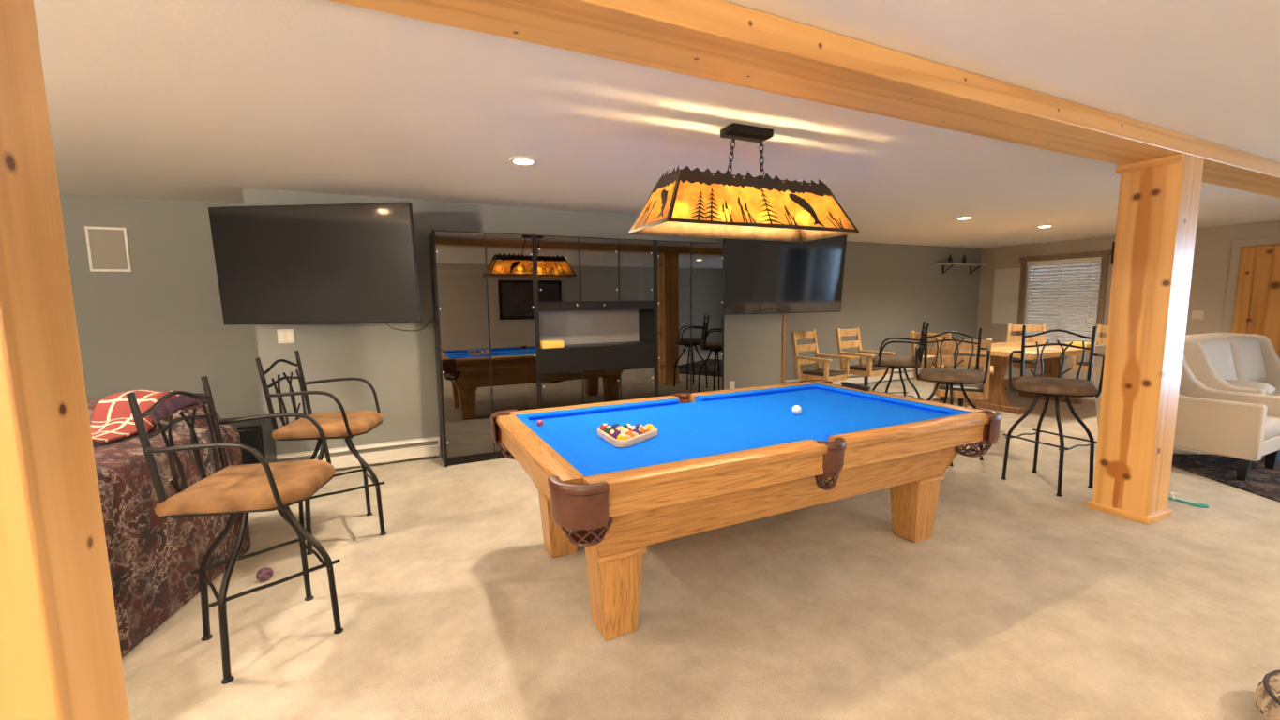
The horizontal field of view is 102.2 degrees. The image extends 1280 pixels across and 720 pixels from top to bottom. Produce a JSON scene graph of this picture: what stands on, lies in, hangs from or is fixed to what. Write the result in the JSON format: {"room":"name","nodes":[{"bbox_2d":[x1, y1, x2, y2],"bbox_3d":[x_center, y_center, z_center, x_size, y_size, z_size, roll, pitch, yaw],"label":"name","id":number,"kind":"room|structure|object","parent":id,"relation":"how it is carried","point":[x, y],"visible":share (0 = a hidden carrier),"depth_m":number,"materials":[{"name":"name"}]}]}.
{"room":"game room","nodes":[
{"label":"game room","id":0,"kind":"room"},
{"bbox_2d":[59,194,264,419],"bbox_3d":[-4.727,-0.198,4.523,2.613,2.370,0.350,-4,7,-26],"label":"wall","id":1,"kind":"structure","parent":0,"point":[157,325],"depth_m":4.53,"materials":[{"name":"grey paint"}]},
{"bbox_2d":[84,225,131,271],"bbox_3d":[-4.487,-0.934,4.359,0.260,0.370,0.012,-4,7,-26],"label":"wall speaker","id":2,"kind":"object","parent":1,"relation":"attached to","point":[108,250],"visible":1,"depth_m":4.36,"materials":[{"name":"white plastic"}]},
{"bbox_2d":[242,187,783,455],"bbox_3d":[-0.903,-0.401,5.911,5.493,2.370,1.154,-4,7,-26],"label":"wall","id":3,"kind":"structure","parent":0,"point":[400,366],"depth_m":4.71,"materials":[{"name":"grey paint"}]},
{"bbox_2d":[276,329,294,343],"bbox_3d":[-2.943,-0.199,4.291,0.116,0.116,0.009,-4,7,-26],"label":"wall outlet","id":4,"kind":"object","parent":3,"relation":"attached to","point":[284,336],"visible":1,"depth_m":4.29,"materials":[{"name":"beige plastic"}]},
{"bbox_2d":[278,331,284,341],"bbox_3d":[-2.968,-0.197,4.277,0.034,0.076,0.004,-4,7,-26],"label":"receptacle","id":5,"kind":"object","parent":4,"relation":"attached to","point":[280,334],"depth_m":4.27,"materials":[{"name":"white plastic"}]},
{"bbox_2d":[286,331,292,340],"bbox_3d":[-2.917,-0.200,4.301,0.034,0.076,0.004,-4,7,-26],"label":"receptacle","id":6,"kind":"object","parent":4,"relation":"attached to","point":[289,333],"depth_m":4.30,"materials":[{"name":"white plastic"}]},
{"bbox_2d":[208,201,421,325],"bbox_3d":[-2.560,-0.763,4.210,1.640,0.926,0.331,0,6,4],"label":"television","id":7,"kind":"object","parent":3,"relation":"attached to","point":[335,263],"visible":1,"depth_m":4.06,"materials":[{"name":"black plastic"}]},
{"bbox_2d":[386,316,434,331],"bbox_3d":[-2.062,-0.306,4.435,0.287,0.147,0.574,2,7,23],"label":"cable","id":8,"kind":"object","parent":7,"relation":"attached to","point":[433,316],"visible":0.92,"depth_m":4.64,"materials":[{"name":"black plastic"}]},
{"bbox_2d":[276,436,440,469],"bbox_3d":[-2.485,0.861,4.594,1.325,0.195,0.066,-4,7,-26],"label":"baseboard heater","id":9,"kind":"object","parent":3,"relation":"attached to","point":[382,453],"visible":0.54,"depth_m":4.65,"materials":[{"name":"white metal"}]},
{"bbox_2d":[729,380,734,389],"bbox_3d":[1.129,0.318,6.325,0.072,0.116,0.009,-4,7,-26],"label":"wall outlet","id":10,"kind":"object","parent":3,"relation":"attached to","point":[731,384],"visible":0.75,"depth_m":6.32,"materials":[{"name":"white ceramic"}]},
{"bbox_2d":[781,313,785,384],"bbox_3d":[1.831,-0.511,6.592,0.039,2.370,0.044,-4,7,-26],"label":"trim","id":11,"kind":"structure","parent":3,"relation":"attached to","point":[784,314],"depth_m":6.61,"materials":[{"name":"brown wood"}]},
{"bbox_2d":[722,235,846,315],"bbox_3d":[1.788,-1.108,6.388,1.900,1.054,0.193,-4,7,-26],"label":"television","id":12,"kind":"object","parent":3,"relation":"attached to","point":[762,277],"visible":0.73,"depth_m":6.33,"materials":[{"name":"black plastic"}]},
{"bbox_2d":[33,0,1279,248],"bbox_3d":[2.338,-1.319,2.671,14.070,0.100,9.600,-4,7,-26],"label":"ceiling","id":13,"kind":"structure","parent":0,"point":[190,100],"depth_m":2.50,"materials":[{"name":"white paint"}]},
{"bbox_2d":[509,156,537,165],"bbox_3d":[-0.764,-1.305,3.388,0.184,0.011,0.184,-4,7,-26],"label":"recessed light","id":14,"kind":"object","parent":13,"relation":"in","point":[519,160],"visible":1,"depth_m":3.38,"materials":[{"name":"white glass"}]},
{"bbox_2d":[628,122,858,241],"bbox_3d":[0.573,-0.976,2.802,1.199,0.567,0.471,-4,7,-24],"label":"pendant lamp","id":15,"kind":"object","parent":13,"relation":"hanging from","point":[686,203],"visible":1,"depth_m":2.70,"materials":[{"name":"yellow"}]},
{"bbox_2d":[327,0,1279,197],"bbox_3d":[2.754,-1.252,2.970,12.868,0.106,0.290,-4,7,-26],"label":"ceiling beam","id":16,"kind":"structure","parent":13,"relation":"attached to","point":[718,40],"depth_m":1.89,"materials":[{"name":"brown wood"}]},
{"bbox_2d":[955,216,974,219],"bbox_3d":[3.784,-1.656,6.018,0.184,0.011,0.184,-4,7,-26],"label":"recessed light","id":17,"kind":"object","parent":13,"relation":"in","point":[959,218],"visible":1,"depth_m":6.01,"materials":[{"name":"white glass"}]},
{"bbox_2d":[1036,225,1054,227],"bbox_3d":[5.346,-1.766,6.822,0.184,0.011,0.184,-4,7,-26],"label":"recessed light","id":18,"kind":"object","parent":13,"relation":"in","point":[1042,226],"visible":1,"depth_m":6.80,"materials":[{"name":"white glass"}]},
{"bbox_2d":[121,372,1279,719],"bbox_3d":[2.368,1.135,2.947,14.070,0.100,9.600,-4,7,-26],"label":"floor","id":19,"kind":"structure","parent":0,"point":[1023,600],"depth_m":2.38,"materials":[{"name":"beige carpet"}]},
{"bbox_2d":[0,0,129,719],"bbox_3d":[-0.991,0.178,0.772,0.224,2.370,0.224,-4,7,-26],"label":"wood post","id":20,"kind":"object","parent":19,"relation":"on","point":[61,659],"visible":1,"depth_m":0.77,"materials":[{"name":"brown wood"}]},
{"bbox_2d":[87,398,250,657],"bbox_3d":[-3.290,0.742,2.273,2.200,0.950,1.300,-2,7,-11],"label":"sofa","id":21,"kind":"object","parent":19,"relation":"on","point":[152,558],"visible":0.27,"depth_m":2.33,"materials":[{"name":"red fabric"}]},
{"bbox_2d":[90,390,207,442],"bbox_3d":[-2.613,0.359,2.683,0.328,0.367,0.737,-2,7,-11],"label":"plaid blanket","id":22,"kind":"object","parent":21,"relation":"on","point":[112,419],"visible":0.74,"depth_m":2.61,"materials":[{"name":"red fabric"}]},
{"bbox_2d":[126,376,343,684],"bbox_3d":[-1.620,0.648,2.208,0.608,1.132,0.601,-2,7,-12],"label":"bar stool","id":23,"kind":"object","parent":19,"relation":"on","point":[264,486],"visible":1,"depth_m":2.08,"materials":[{"name":"black metal"}]},
{"bbox_2d":[220,416,277,465],"bbox_3d":[-3.036,0.750,3.961,0.340,0.570,0.408,-4,7,-26],"label":"subwoofer","id":24,"kind":"object","parent":19,"relation":"on","point":[256,434],"visible":0.14,"depth_m":3.83,"materials":[{"name":"black plastic"}]},
{"bbox_2d":[238,428,261,465],"bbox_3d":[-2.949,0.755,3.780,0.300,0.480,0.008,-4,7,-26],"label":"grille","id":25,"kind":"object","parent":24,"relation":"attached to","point":[251,437],"depth_m":3.80,"materials":[{"name":"black"}]},
{"bbox_2d":[256,567,272,581],"bbox_3d":[-1.978,1.129,2.722,0.075,0.068,0.068,-4,7,-26],"label":"ball","id":26,"kind":"object","parent":19,"relation":"on","point":[264,574],"visible":1,"depth_m":2.70,"materials":[{"name":"fabric"}]},
{"bbox_2d":[255,350,386,555],"bbox_3d":[-1.903,0.527,3.224,0.582,1.152,0.572,-2,6,-9],"label":"bar stool","id":27,"kind":"object","parent":19,"relation":"on","point":[344,425],"visible":0.84,"depth_m":3.10,"materials":[{"name":"black metal"}]},
{"bbox_2d":[428,229,540,466],"bbox_3d":[-1.431,-0.116,4.819,0.868,2.062,0.388,-4,7,-26],"label":"mirror","id":28,"kind":"object","parent":19,"relation":"on","point":[484,296],"visible":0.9,"depth_m":4.62,"materials":[{"name":"black mirror"}]},
{"bbox_2d":[533,234,656,408],"bbox_3d":[-0.477,-0.179,5.276,1.248,2.062,0.388,-4,7,-26],"label":"mirror","id":29,"kind":"object","parent":19,"relation":"on","point":[595,295],"visible":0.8,"depth_m":5.13,"materials":[{"name":"black mirror"}]},
{"bbox_2d":[540,339,564,348],"bbox_3d":[-0.857,-0.156,4.995,0.235,0.070,0.130,-4,7,-26],"label":"folded cloth","id":30,"kind":"object","parent":29,"relation":"in","point":[556,343],"visible":0.87,"depth_m":4.94,"materials":[{"name":"yellow fabric"}]},
{"bbox_2d":[655,240,724,396],"bbox_3d":[0.470,-0.242,5.729,0.852,2.062,0.388,-4,7,-26],"label":"mirror","id":31,"kind":"object","parent":19,"relation":"on","point":[690,276],"visible":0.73,"depth_m":5.53,"materials":[{"name":"black mirror"}]},
{"bbox_2d":[490,379,1002,641],"bbox_3d":[0.589,0.696,3.033,2.620,0.796,1.488,-4,7,-26],"label":"pool table","id":32,"kind":"object","parent":19,"relation":"on","point":[715,459],"visible":1,"depth_m":2.50,"materials":[{"name":"blue fabric"}]},
{"bbox_2d":[536,420,542,425],"bbox_3d":[-0.560,0.353,2.893,0.026,0.027,0.026,4,8,35],"label":"cube","id":33,"kind":"object","parent":32,"relation":"on","point":[539,422],"visible":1,"depth_m":2.88,"materials":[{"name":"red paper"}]},
{"bbox_2d":[514,414,592,476],"bbox_3d":[-0.446,0.392,2.498,0.054,0.032,1.232,-4,7,-26],"label":"cushion","id":34,"kind":"object","parent":32,"relation":"on","point":[569,459],"depth_m":2.34,"materials":[{"name":"blue fabric"}]},
{"bbox_2d":[519,397,678,420],"bbox_3d":[-0.227,0.306,3.242,1.120,0.032,0.054,-4,7,-26],"label":"cushion","id":35,"kind":"object","parent":32,"relation":"on","point":[670,401],"depth_m":3.22,"materials":[{"name":"blue fabric"}]},
{"bbox_2d":[600,423,609,431],"bbox_3d":[-0.180,0.358,2.677,0.057,0.057,0.056,4,8,37],"label":"ball","id":36,"kind":"object","parent":32,"relation":"on","point":[603,426],"visible":0.42,"depth_m":2.66,"materials":[{"name":"red plastic"}]},
{"bbox_2d":[603,425,613,434],"bbox_3d":[-0.156,0.363,2.625,0.057,0.057,0.057,-3,7,-21],"label":"ball","id":37,"kind":"object","parent":32,"relation":"on","point":[607,429],"visible":0.47,"depth_m":2.61,"materials":[{"name":"green plastic"}]},
{"bbox_2d":[607,428,617,436],"bbox_3d":[-0.132,0.369,2.573,0.056,0.057,0.057,0,6,3],"label":"ball","id":38,"kind":"object","parent":32,"relation":"on","point":[611,430],"visible":0.44,"depth_m":2.56,"materials":[{"name":"red plastic"}]},
{"bbox_2d":[611,423,619,428],"bbox_3d":[-0.123,0.357,2.671,0.057,0.057,0.057,3,7,30],"label":"ball","id":39,"kind":"object","parent":32,"relation":"on","point":[614,426],"visible":0.32,"depth_m":2.65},
{"bbox_2d":[612,430,622,438],"bbox_3d":[-0.108,0.374,2.521,0.056,0.057,0.057,-2,7,-13],"label":"ball","id":40,"kind":"object","parent":32,"relation":"on","point":[615,434],"visible":0.43,"depth_m":2.50,"materials":[{"name":"purple plastic"}]},
{"bbox_2d":[616,425,624,431],"bbox_3d":[-0.099,0.363,2.620,0.057,0.057,0.057,2,7,20],"label":"ball","id":41,"kind":"object","parent":32,"relation":"on","point":[619,428],"visible":0.23,"depth_m":2.60,"materials":[{"name":"yellow plastic"}]},
{"bbox_2d":[616,433,628,440],"bbox_3d":[-0.084,0.380,2.470,0.057,0.057,0.057,0,6,5],"label":"ball","id":42,"kind":"object","parent":32,"relation":"on","point":[622,436],"visible":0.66,"depth_m":2.45,"materials":[{"name":"yellow plastic"}]},
{"bbox_2d":[619,428,629,433],"bbox_3d":[-0.075,0.368,2.568,0.057,0.057,0.057,-3,7,-16],"label":"ball","id":43,"kind":"object","parent":32,"relation":"on","point":[624,430],"visible":0.27,"depth_m":2.55,"materials":[{"name":"white plastic"}]},
{"bbox_2d":[622,423,631,428],"bbox_3d":[-0.066,0.357,2.666,0.057,0.057,0.057,-4,7,-16],"label":"ball","id":44,"kind":"object","parent":32,"relation":"on","point":[625,426],"visible":0.3,"depth_m":2.65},
{"bbox_2d":[597,426,657,447],"bbox_3d":[-0.044,0.374,2.617,0.286,0.034,0.313,-4,7,-26],"label":"ball rack","id":45,"kind":"object","parent":32,"relation":"on","point":[645,436],"visible":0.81,"depth_m":2.51,"materials":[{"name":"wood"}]},
{"bbox_2d":[624,431,635,438],"bbox_3d":[-0.051,0.374,2.516,0.056,0.057,0.057,-3,7,-21],"label":"ball","id":46,"kind":"object","parent":32,"relation":"on","point":[630,434],"visible":0.51,"depth_m":2.50,"materials":[{"name":"orange plastic"}]},
{"bbox_2d":[627,425,635,431],"bbox_3d":[-0.042,0.363,2.614,0.056,0.057,0.057,-5,8,-34],"label":"ball","id":47,"kind":"object","parent":32,"relation":"on","point":[631,428],"visible":0.29,"depth_m":2.60,"materials":[{"name":"red plastic"}]},
{"bbox_2d":[632,428,642,436],"bbox_3d":[-0.018,0.368,2.563,0.056,0.057,0.057,-4,7,-24],"label":"ball","id":48,"kind":"object","parent":32,"relation":"on","point":[637,431],"visible":0.45,"depth_m":2.54,"materials":[{"name":"purple plastic"}]},
{"bbox_2d":[633,423,642,428],"bbox_3d":[-0.009,0.357,2.661,0.057,0.057,0.056,0,6,8],"label":"ball","id":49,"kind":"object","parent":32,"relation":"on","point":[637,426],"visible":0.38,"depth_m":2.65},
{"bbox_2d":[638,426,648,434],"bbox_3d":[0.015,0.363,2.609,0.056,0.057,0.057,4,8,39],"label":"ball","id":50,"kind":"object","parent":32,"relation":"on","point":[644,429],"visible":0.44,"depth_m":2.59,"materials":[{"name":"orange plastic"}]},
{"bbox_2d":[645,423,654,431],"bbox_3d":[0.048,0.357,2.656,0.057,0.057,0.057,2,7,20],"label":"ball","id":51,"kind":"object","parent":32,"relation":"on","point":[650,427],"visible":0.48,"depth_m":2.63,"materials":[{"name":"yellow plastic"}]},
{"bbox_2d":[583,437,808,476],"bbox_3d":[0.277,0.416,2.205,1.120,0.032,0.054,-4,7,-26],"label":"cushion","id":52,"kind":"object","parent":32,"relation":"on","point":[586,473],"depth_m":2.14,"materials":[{"name":"blue fabric"}]},
{"bbox_2d":[694,383,815,401],"bbox_3d":[0.893,0.232,3.778,1.120,0.032,0.054,-4,7,-26],"label":"cushion","id":53,"kind":"object","parent":32,"relation":"on","point":[731,395],"depth_m":3.74,"materials":[{"name":"blue fabric"}]},
{"bbox_2d":[791,405,801,414],"bbox_3d":[0.936,0.298,3.084,0.057,0.057,0.057,-4,7,-26],"label":"ball","id":54,"kind":"object","parent":32,"relation":"on","point":[796,410],"visible":1,"depth_m":3.06,"materials":[{"name":"white plastic"}]},
{"bbox_2d":[840,381,870,391],"bbox_3d":[1.574,0.192,3.779,0.044,0.030,0.260,-3,7,-20],"label":"brush","id":55,"kind":"object","parent":32,"relation":"on","point":[844,384],"visible":1,"depth_m":3.75,"materials":[{"name":"black plastic"}]},
{"bbox_2d":[815,383,971,414],"bbox_3d":[1.616,0.256,3.485,0.054,0.032,1.232,-4,7,-26],"label":"cushion","id":56,"kind":"object","parent":32,"relation":"on","point":[888,399],"depth_m":3.38,"materials":[{"name":"blue fabric"}]},
{"bbox_2d":[826,411,972,440],"bbox_3d":[1.397,0.342,2.741,1.120,0.032,0.054,-4,7,-26],"label":"cushion","id":57,"kind":"object","parent":32,"relation":"on","point":[828,436],"depth_m":2.68,"materials":[{"name":"blue fabric"}]},
{"bbox_2d":[791,329,853,382],"bbox_3d":[2.428,0.119,6.941,0.560,1.021,0.616,-5,8,-35],"label":"swivel chair","id":58,"kind":"object","parent":19,"relation":"on","point":[825,374],"visible":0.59,"depth_m":6.94,"materials":[{"name":"brown wood"}]},
{"bbox_2d":[835,327,895,386],"bbox_3d":[3.206,0.058,7.403,0.560,1.021,0.616,-5,8,-31],"label":"swivel chair","id":59,"kind":"object","parent":19,"relation":"on","point":[867,370],"visible":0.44,"depth_m":7.42,"materials":[{"name":"brown wood"}]},
{"bbox_2d":[872,321,929,399],"bbox_3d":[2.920,0.157,5.877,0.565,1.177,0.557,2,7,24],"label":"bar stool","id":60,"kind":"object","parent":19,"relation":"on","point":[892,362],"visible":0.75,"depth_m":5.74,"materials":[{"name":"black metal"}]},
{"bbox_2d":[910,331,973,406],"bbox_3d":[3.850,0.141,6.596,0.616,1.021,0.560,-4,7,-30],"label":"swivel chair","id":61,"kind":"object","parent":19,"relation":"on","point":[930,350],"visible":0.18,"depth_m":6.52,"materials":[{"name":"brown wood"}]},
{"bbox_2d":[915,327,990,466],"bbox_3d":[2.782,0.305,4.646,0.609,1.162,0.603,3,7,31],"label":"bar stool","id":62,"kind":"object","parent":19,"relation":"on","point":[939,375],"visible":0.7,"depth_m":4.60,"materials":[{"name":"black metal"}]},
{"bbox_2d":[933,337,993,406],"bbox_3d":[3.513,0.253,5.638,0.560,1.021,0.616,4,8,34],"label":"swivel chair","id":63,"kind":"object","parent":19,"relation":"on","point":[978,391],"visible":0.44,"depth_m":5.43,"materials":[{"name":"brown wood"}]},
{"bbox_2d":[951,341,1095,414],"bbox_3d":[5.154,0.208,6.939,1.750,0.782,1.150,-4,7,-26],"label":"table","id":64,"kind":"object","parent":19,"relation":"on","point":[997,400],"visible":0.55,"depth_m":6.61,"materials":[{"name":"brown wood"}]},
{"bbox_2d":[1034,347,1061,350],"bbox_3d":[5.122,-0.140,6.506,0.250,0.005,0.220,-4,7,-26],"label":"placemat","id":65,"kind":"object","parent":64,"relation":"on","point":[1049,349],"visible":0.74,"depth_m":6.45,"materials":[{"name":"grey"}]},
{"bbox_2d":[1066,341,1096,346],"bbox_3d":[5.864,-0.210,6.860,0.260,0.047,0.220,-4,7,-26],"label":"game box","id":66,"kind":"object","parent":64,"relation":"on","point":[1076,343],"visible":0.64,"depth_m":6.80,"materials":[{"name":"yellow"}]},
{"bbox_2d":[1005,323,1047,391],"bbox_3d":[5.940,-0.041,7.987,0.560,1.021,0.616,5,8,39],"label":"swivel chair","id":67,"kind":"object","parent":19,"relation":"on","point":[1016,362],"visible":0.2,"depth_m":8.06,"materials":[{"name":"brown wood"}]},
{"bbox_2d":[1000,325,1104,496],"bbox_3d":[3.143,0.354,3.939,0.578,1.212,0.572,5,8,39],"label":"bar stool","id":68,"kind":"object","parent":19,"relation":"on","point":[1058,387],"visible":0.97,"depth_m":3.90,"materials":[{"name":"black metal"}]},
{"bbox_2d":[1071,324,1107,371],"bbox_3d":[6.662,0.013,7.423,0.616,1.021,0.560,-3,7,-21],"label":"swivel chair","id":69,"kind":"object","parent":19,"relation":"on","point":[1101,328],"visible":0.14,"depth_m":7.58,"materials":[{"name":"brown wood"}]},
{"bbox_2d":[1086,153,1204,525],"bbox_3d":[3.260,-0.108,3.337,0.310,2.262,0.330,-4,7,-26],"label":"wood post","id":70,"kind":"object","parent":19,"relation":"on","point":[1158,205],"visible":1,"depth_m":3.25,"materials":[{"name":"brown wood"}]},
{"bbox_2d":[1167,492,1208,508],"bbox_3d":[3.803,0.968,3.614,0.094,0.046,0.253,-3,7,-20],"label":"sandal","id":71,"kind":"object","parent":19,"relation":"on","point":[1172,496],"visible":0.88,"depth_m":3.59,"materials":[{"name":"teal rubber"}]},
{"bbox_2d":[1171,453,1279,502],"bbox_3d":[5.727,0.987,3.398,2.600,0.012,2.400,0,6,5],"label":"area rug","id":72,"kind":"object","parent":19,"relation":"on","point":[1262,481],"visible":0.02,"depth_m":4.18,"materials":[{"name":"grey carpet"}]},
{"bbox_2d":[1093,344,1279,481],"bbox_3d":[4.722,0.370,4.478,0.720,0.995,1.070,-4,7,-26],"label":"armchair","id":73,"kind":"object","parent":72,"relation":"on","point":[1243,427],"visible":0.4,"depth_m":4.11,"materials":[{"name":"beige fabric"}]},
{"bbox_2d":[1264,415,1279,439],"bbox_3d":[4.782,0.507,4.372,0.512,0.165,0.740,-4,7,-26],"label":"seat cushion","id":74,"kind":"object","parent":73,"relation":"on","point":[1272,422],"depth_m":4.07,"materials":[{"name":"beige fabric"}]},
{"bbox_2d":[1183,332,1279,395],"bbox_3d":[6.014,0.265,5.279,1.750,0.995,0.890,-4,7,-26],"label":"armchair","id":75,"kind":"object","parent":19,"relation":"on","point":[1213,358],"visible":0.43,"depth_m":5.24,"materials":[{"name":"beige fabric"}]},
{"bbox_2d":[1195,339,1236,379],"bbox_3d":[5.644,0.060,5.126,0.755,0.510,0.254,-4,7,-26],"label":"cushion","id":76,"kind":"object","parent":75,"relation":"on","point":[1219,353],"depth_m":5.06,"materials":[{"name":"beige fabric"}]},
{"bbox_2d":[1222,335,1265,382],"bbox_3d":[6.341,0.014,5.460,0.755,0.510,0.254,-4,7,-26],"label":"cushion","id":77,"kind":"object","parent":75,"relation":"on","point":[1248,352],"depth_m":5.36,"materials":[{"name":"beige fabric"}]},
{"bbox_2d":[1224,379,1275,394],"bbox_3d":[5.639,0.266,4.846,0.427,0.140,0.388,-5,8,-34],"label":"throw pillow","id":78,"kind":"object","parent":75,"relation":"on","point":[1269,388],"visible":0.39,"depth_m":4.73,"materials":[{"name":"beige fabric"}]},
{"bbox_2d":[1270,387,1279,395],"bbox_3d":[6.447,0.384,5.290,0.767,0.165,0.450,-4,7,-26],"label":"seat cushion","id":79,"kind":"object","parent":75,"relation":"on","point":[1277,389],"depth_m":5.13,"materials":[{"name":"beige fabric"}]},
{"bbox_2d":[1254,669,1279,719],"bbox_3d":[2.266,1.157,1.598,0.464,0.160,0.464,-4,7,-26],"label":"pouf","id":80,"kind":"object","parent":19,"relation":"on","point":[1267,697],"visible":1,"depth_m":1.72,"materials":[{"name":"beige fabric"}]},
{"bbox_2d":[784,240,981,380],"bbox_3d":[3.935,-0.786,8.809,5.764,2.370,0.100,-4,7,-26],"label":"wall","id":81,"kind":"structure","parent":0,"point":[889,290],"depth_m":8.94,"materials":[{"name":"grey paint"}]},
{"bbox_2d":[784,365,967,385],"bbox_3d":[3.960,0.304,8.844,5.480,0.195,0.066,-4,7,-26],"label":"baseboard heater","id":82,"kind":"object","parent":81,"relation":"attached to","point":[853,379],"visible":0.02,"depth_m":8.88,"materials":[{"name":"white metal"}]},
{"bbox_2d":[935,262,988,274],"bbox_3d":[5.941,-1.681,9.512,1.200,0.182,0.222,-4,7,-26],"label":"wall shelf","id":83,"kind":"object","parent":81,"relation":"attached to","point":[943,263],"visible":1,"depth_m":9.42,"materials":[{"name":"brown wood"}]},
{"bbox_2d":[948,254,952,262],"bbox_3d":[5.602,-1.827,9.319,0.066,0.160,0.066,-4,7,-26],"label":"bottle","id":84,"kind":"object","parent":83,"relation":"on","point":[950,260],"visible":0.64,"depth_m":9.30,"materials":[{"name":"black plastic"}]},
{"bbox_2d":[962,255,966,263],"bbox_3d":[5.962,-1.851,9.491,0.066,0.160,0.066,-4,7,-26],"label":"bottle","id":85,"kind":"object","parent":83,"relation":"on","point":[964,260],"visible":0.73,"depth_m":9.47,"materials":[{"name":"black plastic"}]},
{"bbox_2d":[974,220,1279,384],"bbox_3d":[8.681,-0.504,5.785,0.140,2.370,9.500,-4,7,-26],"label":"wall","id":86,"kind":"structure","parent":0,"point":[1212,245],"depth_m":7.36,"materials":[{"name":"beige paint"}]},
{"bbox_2d":[991,268,1020,324],"bbox_3d":[6.760,-1.168,9.527,0.011,1.020,0.460,-4,7,-26],"label":"wall panel","id":87,"kind":"object","parent":86,"relation":"attached to","point":[1006,281],"visible":0.8,"depth_m":9.53,"materials":[{"name":"white"}]},
{"bbox_2d":[1015,250,1112,337],"bbox_3d":[7.160,-0.985,8.797,0.145,1.620,1.320,-4,7,-26],"label":"window","id":88,"kind":"structure","parent":86,"relation":"in","point":[1105,254],"depth_m":8.51,"materials":[{"name":"brown wood"}]},
{"bbox_2d":[1024,256,1101,344],"bbox_3d":[7.152,-0.985,8.793,0.063,1.440,1.070,-4,7,-26],"label":"window blind","id":89,"kind":"object","parent":88,"relation":"attached to","point":[1092,260],"visible":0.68,"depth_m":8.73,"materials":[{"name":"white plastic"}]},
{"bbox_2d":[1111,241,1114,264],"bbox_3d":[7.401,-1.653,7.955,0.156,0.340,0.160,-4,7,-26],"label":"speaker","id":90,"kind":"object","parent":86,"relation":"attached to","point":[1113,243],"visible":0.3,"depth_m":7.98},
{"bbox_2d":[1191,310,1204,318],"bbox_3d":[7.870,-0.638,7.286,0.011,0.120,0.120,-4,7,-26],"label":"light switch","id":91,"kind":"object","parent":86,"relation":"attached to","point":[1196,314],"visible":1,"depth_m":7.28,"materials":[{"name":"beige plastic"}]},
{"bbox_2d":[1221,236,1279,358],"bbox_3d":[8.168,-0.481,6.526,0.143,2.170,1.130,-4,7,-26],"label":"door","id":92,"kind":"structure","parent":86,"relation":"in","point":[1252,305],"depth_m":6.77,"materials":[{"name":"brown wood"}]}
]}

